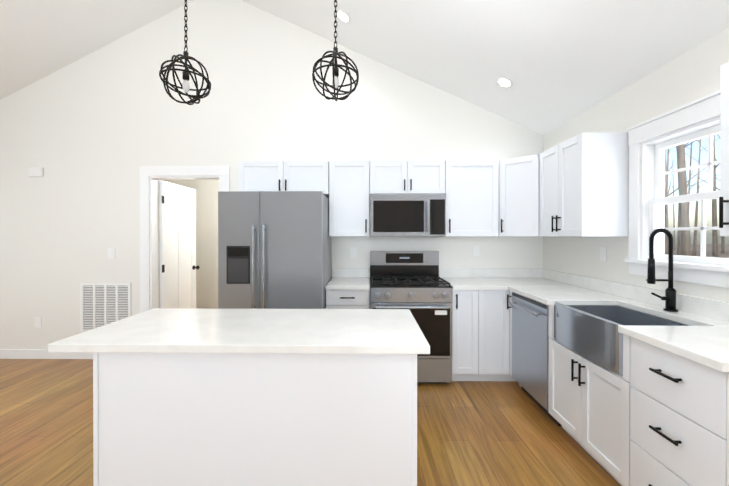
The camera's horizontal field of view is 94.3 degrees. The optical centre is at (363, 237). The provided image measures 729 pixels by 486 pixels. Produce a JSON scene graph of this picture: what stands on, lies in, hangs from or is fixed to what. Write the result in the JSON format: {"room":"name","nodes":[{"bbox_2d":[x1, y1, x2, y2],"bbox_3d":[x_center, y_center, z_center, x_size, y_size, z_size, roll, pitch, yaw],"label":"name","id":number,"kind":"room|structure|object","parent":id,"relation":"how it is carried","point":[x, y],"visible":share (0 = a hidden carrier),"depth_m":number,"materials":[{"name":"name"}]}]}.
{"room":"kitchen","nodes":[
{"label":"kitchen","id":0,"kind":"room"},
{"bbox_2d":[0,0,192,99],"bbox_3d":[-3.496,-1.960,0.135,3.595,2.018,7.700,0,0,1],"label":"ceiling","id":1,"kind":"structure","parent":0,"point":[40,39],"depth_m":3.47,"materials":[{"name":"white paint"}]},
{"bbox_2d":[159,180,218,308],"bbox_3d":[-2.062,0.130,5.573,3.200,2.440,0.100,0,0,1],"label":"wall","id":2,"kind":"structure","parent":0,"point":[207,242],"depth_m":5.52,"materials":[{"name":"beige paint"}]},
{"bbox_2d":[0,0,542,348],"bbox_3d":[-1.508,-0.763,3.821,7.360,4.240,0.120,0,0,1],"label":"wall","id":3,"kind":"structure","parent":0,"point":[91,133],"depth_m":3.77,"materials":[{"name":"white paint"}]},
{"bbox_2d":[29,168,43,176],"bbox_3d":[-3.654,-0.733,3.777,0.150,0.100,0.028,0,0,1],"label":"thermostat","id":4,"kind":"object","parent":3,"relation":"attached to","point":[36,172],"visible":0.96,"depth_m":3.76,"materials":[{"name":"white plastic"}]},
{"bbox_2d":[35,317,41,327],"bbox_3d":[-3.649,0.947,3.794,0.072,0.116,0.007,0,0,1],"label":"electrical outlet plate","id":5,"kind":"object","parent":3,"relation":"attached to","point":[37,319],"depth_m":3.79,"materials":[{"name":"white plastic"}]},
{"bbox_2d":[0,349,92,358],"bbox_3d":[-3.721,1.304,3.795,2.475,0.105,0.014,0,0,1],"label":"baseboard","id":6,"kind":"structure","parent":3,"relation":"attached to","point":[25,354],"depth_m":3.78,"materials":[{"name":"white wood"}]},
{"bbox_2d":[80,283,130,331],"bbox_3d":[-2.879,0.779,3.780,0.570,0.555,0.012,0,0,1],"label":"air vent","id":7,"kind":"object","parent":3,"relation":"in","point":[102,304],"visible":0.81,"depth_m":3.78,"materials":[{"name":"white plastic"}]},
{"bbox_2d":[108,248,114,258],"bbox_3d":[-2.814,0.172,3.777,0.080,0.120,0.011,0,0,1],"label":"switch plate","id":8,"kind":"object","parent":3,"relation":"attached to","point":[111,253],"visible":1,"depth_m":3.77,"materials":[{"name":"white plastic"}]},
{"bbox_2d":[159,180,199,307],"bbox_3d":[-2.293,0.339,4.286,0.115,2.008,0.772,0,0,1],"label":"door leaf","id":9,"kind":"structure","parent":3,"relation":"in","point":[178,267],"depth_m":4.23,"materials":[{"name":"white wood"}]},
{"bbox_2d":[139,166,229,312],"bbox_3d":[-1.983,0.282,3.823,1.000,2.150,0.149,0,0,1],"label":"door frame","id":10,"kind":"structure","parent":3,"relation":"attached to","point":[151,177],"depth_m":3.76,"materials":[{"name":"white wood"}]},
{"bbox_2d":[238,161,329,195],"bbox_3d":[-0.803,-0.609,3.576,0.912,0.334,0.346,0,0,1],"label":"upper cabinet","id":11,"kind":"object","parent":3,"relation":"attached to","point":[252,175],"depth_m":3.41,"materials":[{"name":"white wood"}]},
{"bbox_2d":[326,161,369,236],"bbox_3d":[-0.138,-0.395,3.567,0.406,0.762,0.346,0,0,1],"label":"upper cabinet","id":12,"kind":"object","parent":3,"relation":"attached to","point":[349,196],"depth_m":3.40,"materials":[{"name":"white wood"}]},
{"bbox_2d":[350,248,356,257],"bbox_3d":[-0.109,0.167,3.738,0.072,0.116,0.007,0,0,1],"label":"electrical outlet plate","id":13,"kind":"object","parent":3,"relation":"attached to","point":[353,251],"depth_m":3.74,"materials":[{"name":"white plastic"}]},
{"bbox_2d":[370,160,445,193],"bbox_3d":[0.444,-0.609,3.557,0.752,0.334,0.346,0,0,1],"label":"upper cabinet","id":14,"kind":"object","parent":3,"relation":"attached to","point":[418,176],"depth_m":3.39,"materials":[{"name":"white wood"}]},
{"bbox_2d":[370,193,445,235],"bbox_3d":[0.444,-0.229,3.506,0.746,0.421,0.447,0,0,1],"label":"microwave","id":15,"kind":"object","parent":14,"relation":"attached to","point":[407,214],"visible":1,"depth_m":3.34,"materials":[{"name":"silver metal"}]},
{"bbox_2d":[333,268,540,275],"bbox_3d":[0.815,0.386,3.719,2.308,0.101,0.020,0,0,1],"label":"backsplash","id":16,"kind":"structure","parent":3,"relation":"attached to","point":[336,271],"depth_m":3.70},
{"bbox_2d":[439,160,493,236],"bbox_3d":[1.117,-0.395,3.524,0.585,0.762,0.393,0,0,1],"label":"upper cabinet","id":17,"kind":"object","parent":3,"relation":"attached to","point":[492,198],"depth_m":3.38,"materials":[{"name":"white wood"}]},
{"bbox_2d":[473,246,479,255],"bbox_3d":[1.241,0.142,3.717,0.072,0.116,0.007,0,0,1],"label":"electrical outlet plate","id":18,"kind":"object","parent":3,"relation":"attached to","point":[476,252],"depth_m":3.72,"materials":[{"name":"white plastic"}]},
{"bbox_2d":[494,154,541,236],"bbox_3d":[1.629,-0.395,3.408,0.671,0.762,0.610,0,0,1],"label":"upper cabinet","id":19,"kind":"object","parent":3,"relation":"attached to","point":[517,179],"depth_m":3.25,"materials":[{"name":"white wood"}]},
{"bbox_2d":[0,359,620,485],"bbox_3d":[-1.565,1.432,-0.020,7.560,0.120,7.620,0,0,1],"label":"floor","id":20,"kind":"structure","parent":0,"point":[491,433],"depth_m":2.33,"materials":[{"name":"brown wood"}]},
{"bbox_2d":[93,352,416,485],"bbox_3d":[-0.458,0.922,1.759,1.378,0.886,0.656,0,0,1],"label":"kitchen island","id":21,"kind":"object","parent":20,"relation":"on","point":[246,397],"depth_m":1.44,"materials":[{"name":"white wood"}]},
{"bbox_2d":[48,308,429,355],"bbox_3d":[-0.519,0.462,1.761,1.600,0.034,0.710,0,0,1],"label":"island countertop","id":22,"kind":"structure","parent":21,"relation":"on","point":[178,331],"depth_m":1.56,"materials":[{"name":"white stone"}]},
{"bbox_2d":[218,191,331,308],"bbox_3d":[-0.808,0.477,3.302,0.904,1.764,0.847,0,0,1],"label":"refrigerator","id":23,"kind":"object","parent":20,"relation":"on","point":[274,249],"visible":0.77,"depth_m":2.94,"materials":[{"name":"grey metal"}]},
{"bbox_2d":[325,284,369,308],"bbox_3d":[-0.141,0.916,3.436,0.406,0.885,0.618,0,0,1],"label":"base cabinet","id":24,"kind":"object","parent":20,"relation":"on","point":[336,298],"depth_m":3.13,"materials":[{"name":"white wood"}]},
{"bbox_2d":[325,276,368,291],"bbox_3d":[-0.141,0.455,3.420,0.406,0.035,0.646,0,0,1],"label":"countertop","id":25,"kind":"structure","parent":24,"relation":"on","point":[358,283],"depth_m":3.25,"materials":[{"name":"white stone"}]},
{"bbox_2d":[370,251,451,382],"bbox_3d":[0.442,0.751,3.375,0.746,1.215,0.718,0,0,1],"label":"range","id":26,"kind":"object","parent":20,"relation":"on","point":[416,286],"visible":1,"depth_m":3.08,"materials":[{"name":"silver metal"}]},
{"bbox_2d":[451,288,472,380],"bbox_3d":[0.971,0.916,3.419,0.297,0.885,0.618,0,0,1],"label":"base cabinet","id":27,"kind":"object","parent":20,"relation":"on","point":[461,302],"depth_m":3.12,"materials":[{"name":"white wood"}]},
{"bbox_2d":[469,288,504,380],"bbox_3d":[1.185,0.916,3.389,0.362,0.885,0.673,0,0,1],"label":"base cabinet","id":28,"kind":"object","parent":20,"relation":"on","point":[487,314],"depth_m":3.12,"materials":[{"name":"white wood"}]},
{"bbox_2d":[439,276,560,291],"bbox_3d":[1.393,0.455,3.397,1.142,0.035,0.646,0,0,1],"label":"countertop","id":29,"kind":"structure","parent":28,"relation":"on","point":[458,283],"depth_m":3.39,"materials":[{"name":"white stone"}]},
{"bbox_2d":[508,292,561,425],"bbox_3d":[1.610,0.922,2.738,0.672,0.878,0.598,0,0,1],"label":"dishwasher","id":30,"kind":"object","parent":20,"relation":"on","point":[530,349],"visible":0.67,"depth_m":2.67,"materials":[{"name":"silver metal"}]},
{"bbox_2d":[505,288,584,386],"bbox_3d":[1.625,0.916,3.381,0.677,0.885,0.676,0,0,1],"label":"base cabinet","id":31,"kind":"object","parent":20,"relation":"on","point":[508,295],"depth_m":3.10,"materials":[{"name":"white wood"}]},
{"bbox_2d":[509,284,640,303],"bbox_3d":[1.631,0.458,2.731,0.646,0.035,0.679,0,0,1],"label":"countertop","id":32,"kind":"structure","parent":31,"relation":"on","point":[543,293],"depth_m":2.63,"materials":[{"name":"white stone"}]},
{"bbox_2d":[554,302,689,375],"bbox_3d":[1.556,0.580,2.054,0.489,0.258,0.708,0,0,1],"label":"farmhouse sink","id":33,"kind":"object","parent":32,"relation":"in","point":[591,333],"visible":0.56,"depth_m":2.04,"materials":[{"name":"silver metal"}]},
{"bbox_2d":[646,228,677,311],"bbox_3d":[1.806,0.191,2.049,0.175,0.502,0.066,0,0,1],"label":"spring faucet","id":34,"kind":"object","parent":32,"relation":"on","point":[669,297],"visible":1,"depth_m":2.04,"materials":[{"name":"black metal"}]},
{"bbox_2d":[548,336,628,485],"bbox_3d":[1.635,1.041,2.055,0.618,0.645,0.756,0,0,1],"label":"base cabinet","id":35,"kind":"object","parent":20,"relation":"on","point":[589,400],"depth_m":1.97,"materials":[{"name":"white wood"}]},
{"bbox_2d":[617,332,728,485],"bbox_3d":[1.626,0.924,1.469,0.618,0.885,0.529,0,0,1],"label":"base cabinet","id":36,"kind":"object","parent":20,"relation":"on","point":[656,413],"depth_m":1.43,"materials":[{"name":"white wood"}]},
{"bbox_2d":[618,324,728,371],"bbox_3d":[1.612,0.463,1.460,0.646,0.035,0.507,0,0,1],"label":"countertop","id":37,"kind":"structure","parent":36,"relation":"on","point":[707,344],"depth_m":1.48,"materials":[{"name":"white stone"}]},
{"bbox_2d":[241,0,728,134],"bbox_3d":[0.234,-1.982,0.079,3.865,1.973,7.700,0,0,1],"label":"ceiling","id":38,"kind":"structure","parent":0,"point":[557,63],"depth_m":2.68,"materials":[{"name":"white paint"}]},
{"bbox_2d":[159,0,210,104],"bbox_3d":[-0.924,-1.555,1.759,0.241,1.711,0.241,0,0,1],"label":"pendant light","id":39,"kind":"object","parent":38,"relation":"hanging from","point":[185,86],"visible":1,"depth_m":1.75,"materials":[{"name":"grey metal"}]},
{"bbox_2d":[312,0,358,100],"bbox_3d":[-0.144,-1.385,1.748,0.241,1.341,0.241,0,0,1],"label":"pendant light","id":40,"kind":"object","parent":38,"relation":"hanging from","point":[335,70],"visible":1,"depth_m":1.74,"materials":[{"name":"grey metal"}]},
{"bbox_2d":[336,10,350,22],"bbox_3d":[-0.190,-2.096,3.202,0.141,0.071,0.150,0,0,1],"label":"recessed light","id":41,"kind":"object","parent":38,"relation":"in","point":[343,16],"visible":0.96,"depth_m":3.19,"materials":[{"name":"white plastic"}]},
{"bbox_2d":[496,77,512,87],"bbox_3d":[1.292,-1.423,3.094,0.141,0.071,0.150,0,0,1],"label":"recessed light","id":42,"kind":"object","parent":38,"relation":"in","point":[505,82],"visible":1,"depth_m":3.08,"materials":[{"name":"white plastic"}]},
{"bbox_2d":[543,28,728,301],"bbox_3d":[1.991,0.082,0.071,0.150,2.580,7.520,0,0,1],"label":"wall","id":43,"kind":"structure","parent":0,"point":[693,74],"depth_m":2.45,"materials":[{"name":"white paint"}]},
{"bbox_2d":[540,132,628,236],"bbox_3d":[1.763,-0.392,2.788,0.384,0.762,0.619,0,0,1],"label":"upper cabinet","id":44,"kind":"object","parent":43,"relation":"attached to","point":[584,184],"visible":1,"depth_m":2.48,"materials":[{"name":"white wood"}]},
{"bbox_2d":[600,247,606,260],"bbox_3d":[1.951,0.131,2.752,0.006,0.116,0.072,0,0,1],"label":"electrical outlet plate","id":45,"kind":"object","parent":43,"relation":"attached to","point":[603,250],"depth_m":2.75,"materials":[{"name":"white plastic"}]},
{"bbox_2d":[541,268,728,323],"bbox_3d":[1.940,0.391,2.447,0.020,0.101,2.490,0,0,1],"label":"backsplash","id":46,"kind":"structure","parent":43,"relation":"attached to","point":[715,309],"depth_m":2.30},
{"bbox_2d":[625,90,728,287],"bbox_3d":[1.998,-0.265,1.990,0.195,1.058,0.956,0,0,1],"label":"window unit","id":47,"kind":"structure","parent":43,"relation":"in","point":[647,157],"depth_m":2.18,"materials":[{"name":"white wood"}]},
{"bbox_2d":[719,62,728,236],"bbox_3d":[1.740,-0.386,1.278,0.384,0.762,0.460,0,0,1],"label":"upper cabinet","id":48,"kind":"object","parent":43,"relation":"attached to","point":[724,160],"visible":1,"depth_m":1.49,"materials":[{"name":"white wood"}]},
{"label":"outside","id":49,"kind":"structure","parent":0,"visible":0},
{"bbox_2d":[673,244,728,257],"bbox_3d":[41.528,1.930,29.230,77.740,0.450,100.000,0,0,1],"label":"ground","id":50,"kind":"structure","parent":49,"point":[709,253],"depth_m":44.09,"materials":[{"name":"white snow"}]},
{"bbox_2d":[664,134,724,257],"bbox_3d":[28.059,-7.202,28.427,43.204,17.831,46.320,0,0,1],"label":"trees","id":51,"kind":"object","parent":50,"relation":"on","point":[681,206],"depth_m":21.73,"materials":[{"name":"brown plant"}]}
]}

